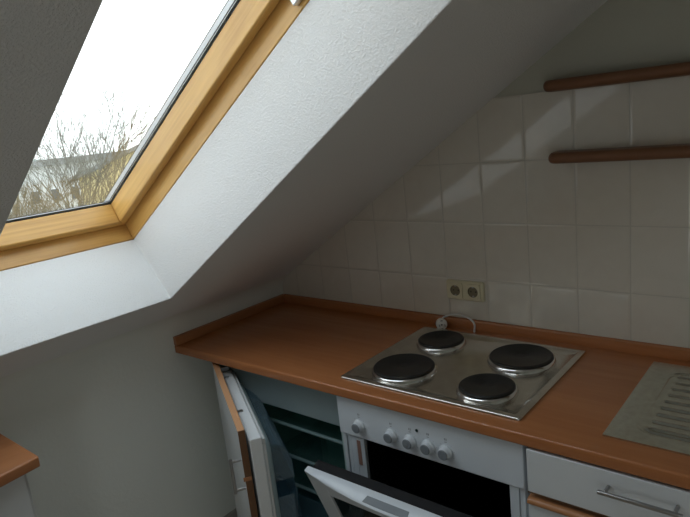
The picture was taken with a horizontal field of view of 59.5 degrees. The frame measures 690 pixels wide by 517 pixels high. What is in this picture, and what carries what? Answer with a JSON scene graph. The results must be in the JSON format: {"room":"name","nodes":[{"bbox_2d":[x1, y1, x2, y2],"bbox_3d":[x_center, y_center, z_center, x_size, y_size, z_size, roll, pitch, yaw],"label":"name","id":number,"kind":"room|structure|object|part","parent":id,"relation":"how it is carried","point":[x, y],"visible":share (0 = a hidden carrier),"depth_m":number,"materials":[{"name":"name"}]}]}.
{"room":"attic kitchen","nodes":[
{"label":"attic kitchen","id":0,"kind":"room"},
{"bbox_2d":[0,274,286,516],"bbox_3d":[-1.341,0.933,1.639,0.196,1.044,3.680,4,16,40],"label":"wall","id":1,"kind":"structure","parent":0,"point":[127,424],"depth_m":2.20,"materials":[{"name":"paint"}]},
{"bbox_2d":[224,508,237,516],"bbox_3d":[-1.263,1.413,1.684,0.014,0.075,3.380,4,16,40],"label":"baseboard","id":2,"kind":"structure","parent":1,"relation":"attached to","point":[233,513],"depth_m":2.59,"materials":[{"name":"paint"}]},
{"bbox_2d":[0,0,607,377],"bbox_3d":[-0.578,-0.303,0.591,2.535,1.761,3.680,4,16,40],"label":"ceiling","id":3,"kind":"structure","parent":0,"point":[354,94],"depth_m":1.62,"materials":[{"name":"white paint"}]},
{"bbox_2d":[0,0,309,270],"bbox_3d":[-0.590,-0.425,1.385,1.497,1.019,0.909,4,16,40],"label":"window","id":4,"kind":"structure","parent":3,"relation":"attached to","point":[244,34],"depth_m":1.77,"materials":[{"name":"brown wood"}]},
{"bbox_2d":[494,0,689,97],"bbox_3d":[1.000,-0.090,1.695,3.300,2.500,0.154,4,16,40],"label":"wall","id":5,"kind":"structure","parent":0,"point":[620,35],"depth_m":1.65,"materials":[{"name":"paint"}]},
{"bbox_2d":[283,75,689,347],"bbox_3d":[0.841,0.321,1.854,2.900,1.666,0.006,4,16,40],"label":"wall tiles","id":6,"kind":"structure","parent":5,"relation":"attached to","point":[602,249],"depth_m":1.89,"materials":[{"name":"white tile"}]},
{"bbox_2d":[446,279,484,301],"bbox_3d":[0.423,0.114,2.131,0.147,0.072,0.016,4,16,40],"label":"wall socket","id":7,"kind":"object","parent":6,"relation":"attached to","point":[466,290],"visible":1,"depth_m":2.12,"materials":[{"name":"beige plastic"}]},
{"bbox_2d":[543,61,689,91],"bbox_3d":[1.078,-0.448,1.351,1.282,0.066,0.075,4,16,40],"label":"wall shelf","id":8,"kind":"object","parent":5,"relation":"attached to","point":[683,68],"visible":1,"depth_m":1.60,"materials":[{"name":"brown wood"}]},
{"bbox_2d":[548,143,689,163],"bbox_3d":[1.104,-0.247,1.393,1.274,0.066,0.075,4,16,40],"label":"wall shelf","id":9,"kind":"object","parent":5,"relation":"attached to","point":[670,151],"visible":1,"depth_m":1.64,"materials":[{"name":"brown wood"}]},
{"bbox_3d":[0.012,1.565,0.658,3.300,0.050,3.406,4,16,40],"label":"floor","id":10,"kind":"structure","parent":0,"visible":0},
{"bbox_2d":[0,474,36,516],"bbox_3d":[-1.296,1.100,1.316,0.365,0.847,1.242,4,16,40],"label":"base cabinet","id":11,"kind":"object","parent":10,"relation":"on","point":[16,500],"visible":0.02,"depth_m":1.57,"materials":[{"name":"white laminate"}]},
{"bbox_2d":[0,434,39,487],"bbox_3d":[-1.305,0.678,1.181,0.506,0.031,1.300,4,16,40],"label":"countertop","id":12,"kind":"structure","parent":11,"relation":"on","point":[16,461],"depth_m":1.57,"materials":[{"name":"brown wood"}]},
{"bbox_2d":[212,362,346,516],"bbox_3d":[-0.157,0.752,2.203,0.611,0.796,0.844,4,16,40],"label":"refrigerator","id":13,"kind":"object","parent":10,"relation":"on","point":[274,429],"visible":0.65,"depth_m":2.09,"materials":[{"name":"plastic"}]},
{"bbox_3d":[-0.348,0.798,2.050,0.019,0.752,0.593,-10,13,-17],"label":"panel","id":14,"kind":"part","parent":13,"relation":"part of","materials":[{"name":"white plastic"}]},
{"bbox_3d":[-0.311,0.628,1.745,0.035,0.108,0.010,-10,13,-17],"label":"handle","id":15,"kind":"part","parent":13,"relation":"part of","materials":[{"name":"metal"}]},
{"bbox_3d":[-0.308,0.806,2.048,0.036,0.710,0.565,-10,13,-17],"label":"insulated door","id":16,"kind":"part","parent":13,"relation":"part of","materials":[{"name":"white plastic"}]},
{"bbox_3d":[-0.170,0.712,2.155,0.545,0.008,0.011,4,16,40],"label":"shelf trim","id":17,"kind":"part","parent":13,"relation":"part of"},
{"bbox_3d":[-0.158,0.824,2.180,0.545,0.008,0.011,4,16,40],"label":"shelf trim","id":18,"kind":"part","parent":13,"relation":"part of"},
{"bbox_3d":[-0.183,0.593,2.128,0.545,0.008,0.011,4,16,40],"label":"shelf trim","id":19,"kind":"part","parent":13,"relation":"part of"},
{"bbox_2d":[526,447,689,516],"bbox_3d":[0.838,0.810,1.558,0.518,0.846,0.604,4,16,40],"label":"base cabinet","id":20,"kind":"object","parent":10,"relation":"on","point":[558,485],"visible":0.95,"depth_m":1.35,"materials":[{"name":"white laminate"}]},
{"bbox_3d":[0.679,0.900,1.373,0.511,0.606,0.019,4,16,40],"label":"door","id":21,"kind":"part","parent":20,"relation":"part of","materials":[{"name":"white laminate"}]},
{"bbox_3d":[0.618,0.507,1.264,0.164,0.008,0.034,4,16,40],"label":"handle","id":22,"kind":"part","parent":20,"relation":"part of","materials":[{"name":"metal"}]},
{"bbox_3d":[1.335,0.847,1.144,0.772,0.846,0.604,4,16,40],"label":"base cabinet","id":23,"kind":"object","parent":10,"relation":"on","visible":0},
{"bbox_2d":[173,294,689,489],"bbox_3d":[0.587,0.342,1.667,2.749,0.066,0.599,4,16,40],"label":"countertop","id":24,"kind":"structure","parent":23,"relation":"on","point":[309,342],"depth_m":1.85,"materials":[{"name":"brown wood"}]},
{"bbox_2d":[304,396,529,516],"bbox_3d":[0.337,0.687,1.829,0.600,0.616,0.721,4,16,40],"label":"oven","id":25,"kind":"object","parent":24,"relation":"attached to","point":[398,464],"visible":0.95,"depth_m":1.71,"materials":[{"name":"white metal"}]},
{"bbox_3d":[0.192,0.821,1.666,0.457,0.295,0.012,4,37,40],"label":"door glass","id":26,"kind":"part","parent":25,"relation":"part of","materials":[{"name":"black glass"}]},
{"bbox_3d":[0.037,0.502,1.794,0.041,0.041,0.019,4,16,40],"label":"knob","id":27,"kind":"part","parent":25,"relation":"part of","materials":[{"name":"plastic"}]},
{"bbox_3d":[0.114,0.647,1.556,0.597,0.037,0.048,4,37,40],"label":"handle moulding","id":28,"kind":"part","parent":25,"relation":"part of","materials":[{"name":"white metal"}]},
{"bbox_3d":[0.127,0.508,1.720,0.041,0.041,0.019,4,16,40],"label":"knob","id":29,"kind":"part","parent":25,"relation":"part of","materials":[{"name":"plastic"}]},
{"bbox_3d":[0.198,0.787,1.670,0.565,0.429,0.030,4,37,40],"label":"door panel","id":30,"kind":"part","parent":25,"relation":"part of","materials":[{"name":"white metal"}]},
{"bbox_3d":[0.177,0.512,1.678,0.041,0.041,0.019,4,16,40],"label":"knob","id":31,"kind":"part","parent":25,"relation":"part of","materials":[{"name":"plastic"}]},
{"bbox_3d":[0.222,0.515,1.640,0.041,0.041,0.019,4,16,40],"label":"knob","id":32,"kind":"part","parent":25,"relation":"part of","materials":[{"name":"plastic"}]},
{"bbox_3d":[0.216,0.486,1.670,0.595,0.130,0.030,4,16,40],"label":"control panel","id":33,"kind":"part","parent":25,"relation":"part of","materials":[{"name":"white metal"}]},
{"bbox_3d":[0.265,0.519,1.605,0.041,0.041,0.019,4,16,40],"label":"knob","id":34,"kind":"part","parent":25,"relation":"part of","materials":[{"name":"plastic"}]},
{"bbox_3d":[0.411,0.725,1.926,0.591,0.485,0.502,4,16,40],"label":"casing","id":35,"kind":"part","parent":25,"relation":"part of","materials":[{"name":"white metal"}]},
{"bbox_2d":[436,313,475,332],"bbox_3d":[0.396,0.228,2.156,0.146,0.052,0.066,-1,13,21],"label":"plug","id":36,"kind":"object","parent":24,"relation":"on","point":[441,323],"visible":1,"depth_m":2.16,"materials":[{"name":"white plastic"}]},
{"bbox_2d":[341,326,585,420],"bbox_3d":[0.360,0.317,1.847,0.581,0.021,0.487,4,16,40],"label":"cooktop","id":37,"kind":"object","parent":24,"relation":"in","point":[497,376],"visible":1,"depth_m":1.79,"materials":[{"name":"metal"}]},
{"bbox_2d":[602,361,689,456],"bbox_3d":[1.091,0.344,1.245,0.936,0.384,0.462,4,16,40],"label":"sink","id":38,"kind":"object","parent":24,"relation":"in","point":[656,414],"visible":1,"depth_m":1.45,"materials":[{"name":"metal"}]},
{"label":"outside","id":39,"kind":"structure","parent":0,"visible":0},
{"bbox_3d":[-91.896,-28.026,221.274,417.000,0.500,620.000,4,16,40],"label":"ground","id":40,"kind":"structure","parent":39,"visible":0},
{"bbox_2d":[10,185,27,217],"bbox_3d":[-42.531,-7.339,79.165,11.000,10.350,21.000,6,18,44],"label":"house","id":41,"kind":"structure","parent":40,"relation":"on","point":[22,185],"depth_m":74.59,"materials":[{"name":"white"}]},
{"bbox_2d":[12,183,55,214],"bbox_3d":[-21.571,-1.709,36.157,9.283,13.593,7.869,-13,14,-29],"label":"bare tree","id":42,"kind":"object","parent":40,"relation":"on","point":[20,207],"visible":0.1,"depth_m":37.46,"materials":[{"name":"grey plant"}]},
{"bbox_2d":[8,84,130,217],"bbox_3d":[-10.335,-0.012,23.165,7.483,13.501,9.953,-6,13,0],"label":"bare tree","id":43,"kind":"object","parent":40,"relation":"on","point":[49,177],"visible":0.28,"depth_m":21.97,"materials":[{"name":"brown plant"}]},
{"bbox_2d":[23,151,122,211],"bbox_3d":[-21.901,-4.467,55.946,12.600,10.400,10.600,-11,13,-20],"label":"house","id":44,"kind":"structure","parent":40,"relation":"on","point":[104,157],"depth_m":49.32,"materials":[{"name":"grey"}]},
{"bbox_3d":[-25.080,-4.931,48.995,0.600,1.000,0.025,-11,13,-20],"label":"pane","id":45,"kind":"part","parent":44,"relation":"part of","materials":[{"name":"grey glass"}]},
{"bbox_3d":[-23.699,-5.200,49.515,0.600,1.000,0.025,-11,13,-20],"label":"pane","id":46,"kind":"part","parent":44,"relation":"part of","materials":[{"name":"grey glass"}]},
{"bbox_2d":[18,109,135,215],"bbox_3d":[-11.934,-1.510,30.968,9.488,13.374,7.238,-6,13,3],"label":"bare tree","id":47,"kind":"object","parent":40,"relation":"on","point":[113,130],"visible":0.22,"depth_m":30.31,"materials":[{"name":"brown plant"}]},
{"bbox_2d":[8,74,161,218],"bbox_3d":[-6.140,1.886,13.798,6.710,12.960,7.513,-3,13,15],"label":"bare tree","id":48,"kind":"object","parent":40,"relation":"on","point":[14,209],"visible":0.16,"depth_m":13.34,"materials":[{"name":"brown plant"}]},
{"bbox_2d":[69,144,138,204],"bbox_3d":[-11.164,-3.598,44.761,13.000,11.250,10.000,-6,13,4],"label":"house","id":49,"kind":"structure","parent":40,"relation":"on","point":[81,178],"depth_m":39.90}
]}

